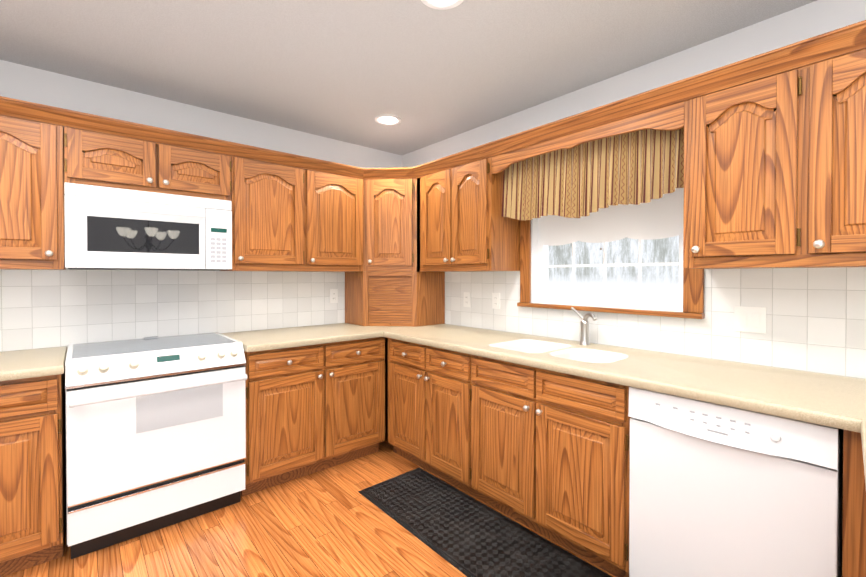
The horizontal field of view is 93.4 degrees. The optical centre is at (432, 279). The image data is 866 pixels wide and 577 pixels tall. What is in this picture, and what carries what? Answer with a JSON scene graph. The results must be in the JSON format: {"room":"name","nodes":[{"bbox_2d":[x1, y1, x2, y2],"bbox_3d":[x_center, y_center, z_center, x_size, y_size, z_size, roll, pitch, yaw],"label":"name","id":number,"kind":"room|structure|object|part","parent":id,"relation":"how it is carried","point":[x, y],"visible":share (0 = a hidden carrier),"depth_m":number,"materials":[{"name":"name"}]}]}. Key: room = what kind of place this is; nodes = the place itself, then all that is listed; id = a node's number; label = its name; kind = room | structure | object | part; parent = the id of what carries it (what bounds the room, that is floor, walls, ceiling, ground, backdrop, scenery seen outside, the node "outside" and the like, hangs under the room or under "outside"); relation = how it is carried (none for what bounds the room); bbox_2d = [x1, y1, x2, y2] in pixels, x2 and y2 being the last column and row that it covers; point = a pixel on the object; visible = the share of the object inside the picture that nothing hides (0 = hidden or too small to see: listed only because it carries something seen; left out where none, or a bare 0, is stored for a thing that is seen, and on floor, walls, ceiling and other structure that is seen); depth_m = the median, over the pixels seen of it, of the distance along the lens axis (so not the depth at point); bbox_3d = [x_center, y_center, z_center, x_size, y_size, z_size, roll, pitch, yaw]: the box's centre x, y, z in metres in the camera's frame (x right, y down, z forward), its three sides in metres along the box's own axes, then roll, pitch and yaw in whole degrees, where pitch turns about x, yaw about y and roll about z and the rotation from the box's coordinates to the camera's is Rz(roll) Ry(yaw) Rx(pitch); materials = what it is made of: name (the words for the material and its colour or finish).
{"room":"kitchen","nodes":[
{"label":"kitchen","id":0,"kind":"room"},
{"bbox_2d":[0,60,401,506],"bbox_3d":[-2.116,0.069,2.361,5.000,2.440,0.156,0,1,-41],"label":"wall","id":1,"kind":"structure","parent":0,"point":[39,309],"depth_m":2.58,"materials":[{"name":"white tile"}]},
{"bbox_2d":[0,104,67,269],"bbox_3d":[-2.179,-0.430,1.985,0.574,0.755,0.329,0,1,-41],"label":"upper cabinet","id":2,"kind":"object","parent":1,"relation":"attached to","point":[33,142],"depth_m":1.98,"materials":[{"name":"brown wood"}]},
{"bbox_2d":[68,116,231,200],"bbox_3d":[-1.663,-0.649,2.429,0.781,0.325,0.329,0,1,-41],"label":"upper cabinet","id":3,"kind":"object","parent":1,"relation":"attached to","point":[104,155],"depth_m":2.27,"materials":[{"name":"brown wood"}]},
{"bbox_2d":[64,182,231,270],"bbox_3d":[-1.644,-0.270,2.397,0.762,0.424,0.390,0,1,-41],"label":"over-the-range microwave","id":4,"kind":"object","parent":3,"relation":"attached to","point":[108,228],"visible":1,"depth_m":2.21,"materials":[{"name":"white plastic"},{"name":"dark glass"}]},
{"bbox_2d":[220,144,359,271],"bbox_3d":[-0.960,-0.440,2.999,1.019,0.755,0.388,0,1,-41],"label":"upper cabinet","id":5,"kind":"object","parent":1,"relation":"attached to","point":[290,213],"depth_m":2.82,"materials":[{"name":"brown wood"}]},
{"bbox_2d":[330,289,337,302],"bbox_3d":[-0.820,0.134,3.373,0.070,0.115,0.007,0,1,-41],"label":"electrical outlet","id":6,"kind":"object","parent":1,"relation":"attached to","point":[333,295],"visible":1,"depth_m":3.37,"materials":[{"name":"white plastic"}]},
{"bbox_2d":[360,168,411,271],"bbox_3d":[-0.336,-0.443,3.365,0.683,0.755,0.650,0,1,-41],"label":"upper cabinet","id":7,"kind":"object","parent":1,"relation":"attached to","point":[385,193],"depth_m":3.17,"materials":[{"name":"brown wood"}]},
{"bbox_3d":[-0.558,-0.804,1.261,3.150,0.073,2.925,0,1,-41],"label":"crown moulding","id":8,"kind":"part","parent":7,"relation":"part of","materials":[{"name":"brown wood"}]},
{"bbox_2d":[3,441,614,576],"bbox_3d":[-0.140,1.372,0.087,5.000,0.120,6.200,0,1,-41],"label":"floor","id":9,"kind":"structure","parent":0,"point":[331,522],"depth_m":2.01,"materials":[{"name":"brown wood"}]},
{"bbox_2d":[0,369,65,576],"bbox_3d":[-2.113,0.857,1.857,0.645,0.876,0.629,0,1,-41],"label":"base cabinet","id":10,"kind":"object","parent":9,"relation":"on","point":[32,410],"depth_m":1.78,"materials":[{"name":"brown wood"}]},
{"bbox_2d":[0,346,66,380],"bbox_3d":[-2.312,0.400,1.657,1.221,0.038,0.653,0,1,-41],"label":"countertop","id":11,"kind":"structure","parent":10,"relation":"on","point":[19,364],"depth_m":1.85,"materials":[{"name":"white laminate"}]},
{"bbox_2d":[65,332,247,558],"bbox_3d":[-1.531,0.822,2.281,0.762,0.936,0.713,0,1,-41],"label":"range","id":12,"kind":"object","parent":9,"relation":"on","point":[155,433],"visible":1,"depth_m":2.04,"materials":[{"name":"white enameled metal"},{"name":"glass"},{"name":"black plastic"}]},
{"bbox_2d":[66,332,238,358],"bbox_3d":[-1.578,0.369,2.331,0.762,0.031,0.570,0,1,-41],"label":"cooktop","id":13,"kind":"object","parent":12,"relation":"in","point":[153,345],"depth_m":2.22,"materials":[{"name":"white"}]},
{"bbox_3d":[-1.323,0.540,2.037,0.736,0.033,0.076,0,1,-41],"label":"handle","id":14,"kind":"part","parent":12,"relation":"part of","materials":[{"name":"white metal"}]},
{"bbox_2d":[241,337,379,496],"bbox_3d":[-0.896,0.846,2.895,0.984,0.876,0.649,0,1,-41],"label":"base cabinet","id":15,"kind":"object","parent":9,"relation":"on","point":[310,409],"depth_m":2.60,"materials":[{"name":"brown wood"}]},
{"bbox_2d":[220,323,383,351],"bbox_3d":[-0.919,0.388,2.860,0.919,0.038,0.653,0,1,-41],"label":"countertop","id":16,"kind":"structure","parent":15,"relation":"on","point":[269,339],"depth_m":2.74,"materials":[{"name":"white"}]},
{"bbox_2d":[360,324,865,428],"bbox_3d":[0.670,0.471,2.223,0.653,0.190,3.698,0,1,-41],"label":"countertop","id":17,"kind":"structure","parent":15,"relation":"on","point":[836,401],"depth_m":1.69,"materials":[{"name":"white laminate"}]},
{"bbox_2d":[345,272,444,326],"bbox_3d":[-0.323,0.149,3.403,0.596,0.428,0.596,0,1,-41],"label":"appliance garage","id":18,"kind":"object","parent":17,"relation":"on","point":[414,299],"visible":1,"depth_m":3.21,"materials":[{"name":"brown wood"}]},
{"bbox_3d":[-0.337,0.151,3.204,0.312,0.428,0.312,0,1,-41],"label":"frame","id":19,"kind":"part","parent":18,"relation":"part of","materials":[{"name":"brown wood"}]},
{"bbox_2d":[571,307,596,344],"bbox_3d":[0.871,0.268,2.346,0.092,0.214,0.182,0,1,-41],"label":"faucet","id":20,"kind":"object","parent":17,"relation":"on","point":[584,334],"visible":1,"depth_m":2.34,"materials":[{"name":"silver metal"}]},
{"bbox_2d":[380,337,479,499],"bbox_3d":[0.156,0.847,2.812,0.677,0.876,0.973,0,1,-41],"label":"base cabinet","id":21,"kind":"object","parent":9,"relation":"on","point":[430,396],"depth_m":2.56,"materials":[{"name":"brown wood"}]},
{"bbox_2d":[358,468,611,576],"bbox_3d":[0.329,1.288,1.935,0.477,0.011,1.845,0,1,-41],"label":"anti-fatigue mat","id":22,"kind":"object","parent":9,"relation":"on","point":[465,534],"visible":1,"depth_m":2.07,"materials":[{"name":"black rubber"}]},
{"bbox_2d":[471,355,631,576],"bbox_3d":[0.709,0.853,2.208,0.629,0.876,0.946,0,1,-41],"label":"base cabinet","id":23,"kind":"object","parent":9,"relation":"on","point":[544,453],"depth_m":1.88,"materials":[{"name":"brown wood"}]},
{"bbox_2d":[628,387,842,576],"bbox_3d":[1.193,0.863,1.596,0.603,0.868,0.594,0,1,-41],"label":"dishwasher","id":24,"kind":"object","parent":9,"relation":"on","point":[717,490],"visible":0.94,"depth_m":1.38,"materials":[{"name":"white enamelled metal"},{"name":"white plastic"},{"name":"black plastic"}]},
{"bbox_2d":[0,0,816,154],"bbox_3d":[-0.140,-1.188,0.062,5.000,0.120,6.200,0,1,-41],"label":"ceiling","id":25,"kind":"structure","parent":0,"point":[348,71],"depth_m":2.04,"materials":[{"name":"white paint"}]},
{"bbox_2d":[375,115,400,124],"bbox_3d":[-0.326,-1.153,2.954,0.190,0.007,0.190,0,1,-41],"label":"recessed light","id":26,"kind":"object","parent":25,"relation":"in","point":[387,119],"visible":1,"depth_m":2.94,"materials":[{"name":"white glass"}]},
{"bbox_2d":[421,0,463,9],"bbox_3d":[0.038,-1.140,1.630,0.190,0.007,0.190,0,1,-41],"label":"recessed light","id":27,"kind":"object","parent":25,"relation":"in","point":[442,4],"visible":1,"depth_m":1.69,"materials":[{"name":"white glass"}]},
{"bbox_2d":[402,0,865,378],"bbox_3d":[1.742,0.077,1.601,0.156,2.440,6.050,0,1,-41],"label":"wall","id":28,"kind":"structure","parent":0,"point":[815,320],"depth_m":1.93,"materials":[{"name":"white tile"}]},
{"bbox_2d":[464,292,469,306],"bbox_3d":[0.264,0.156,3.187,0.007,0.115,0.070,0,1,-41],"label":"electrical outlet","id":29,"kind":"object","parent":28,"relation":"attached to","point":[466,299],"visible":1,"depth_m":3.18,"materials":[{"name":"white plastic"}]},
{"bbox_2d":[412,148,523,271],"bbox_3d":[0.188,-0.439,2.984,0.388,0.755,0.826,0,1,-41],"label":"upper cabinet","id":30,"kind":"object","parent":28,"relation":"attached to","point":[458,223],"depth_m":2.76,"materials":[{"name":"brown wood"}]},
{"bbox_2d":[492,293,499,308],"bbox_3d":[0.457,0.153,2.963,0.007,0.115,0.070,0,1,-41],"label":"electrical outlet","id":31,"kind":"object","parent":28,"relation":"attached to","point":[495,300],"visible":1,"depth_m":2.96,"materials":[{"name":"white plastic"}]},
{"bbox_2d":[517,188,704,318],"bbox_3d":[0.993,-0.306,2.412,0.175,0.980,1.090,0,1,-41],"label":"window","id":32,"kind":"structure","parent":28,"relation":"in","point":[661,218],"depth_m":2.37,"materials":[{"name":"white plastic"}]},
{"bbox_3d":[1.032,-0.287,2.451,0.064,0.890,0.910,0,1,-41],"label":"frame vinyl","id":33,"kind":"part","parent":32,"relation":"part of","materials":[{"name":"white plastic"}]},
{"bbox_2d":[538,188,683,249],"bbox_3d":[0.996,-0.447,2.418,0.034,0.543,0.890,0,1,-41],"label":"roller shade","id":34,"kind":"object","parent":32,"relation":"attached to","point":[660,218],"depth_m":2.33,"materials":[{"name":"white fabric"}]},
{"bbox_2d":[676,60,771,268],"bbox_3d":[1.346,-0.427,1.688,0.330,0.755,0.463,0,1,-41],"label":"upper cabinet","id":35,"kind":"object","parent":28,"relation":"attached to","point":[726,120],"depth_m":1.63,"materials":[{"name":"brown wood"}]},
{"bbox_2d":[502,127,683,220],"bbox_3d":[0.796,-0.562,2.238,0.056,0.445,1.078,0,1,-41],"label":"fabric valance","id":36,"kind":"object","parent":35,"relation":"attached to","point":[634,168],"visible":0.81,"depth_m":2.17,"materials":[{"name":"beige fabric"}]},
{"bbox_2d":[734,306,765,333],"bbox_3d":[1.427,0.179,1.839,0.008,0.115,0.115,0,1,-41],"label":"switch plate","id":37,"kind":"object","parent":28,"relation":"attached to","point":[750,319],"visible":1,"depth_m":1.84,"materials":[{"name":"white plastic"}]},
{"bbox_2d":[768,28,865,267],"bbox_3d":[1.548,-0.424,1.453,0.330,0.755,0.456,0,1,-41],"label":"upper cabinet","id":38,"kind":"object","parent":28,"relation":"attached to","point":[775,158],"depth_m":1.43,"materials":[{"name":"brown wood"}]},
{"bbox_2d":[844,411,865,485],"bbox_3d":[0.891,0.412,0.423,1.365,0.038,0.687,0,1,-41],"label":"countertop","id":39,"kind":"structure","parent":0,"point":[856,423],"depth_m":1.13,"materials":[{"name":"white"}]},
{"label":"outside","id":40,"kind":"structure","parent":0,"visible":0},
{"bbox_2d":[548,236,678,300],"bbox_3d":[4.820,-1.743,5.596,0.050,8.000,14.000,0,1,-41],"label":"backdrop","id":41,"kind":"structure","parent":40,"point":[660,283],"depth_m":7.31,"materials":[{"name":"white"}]}
]}

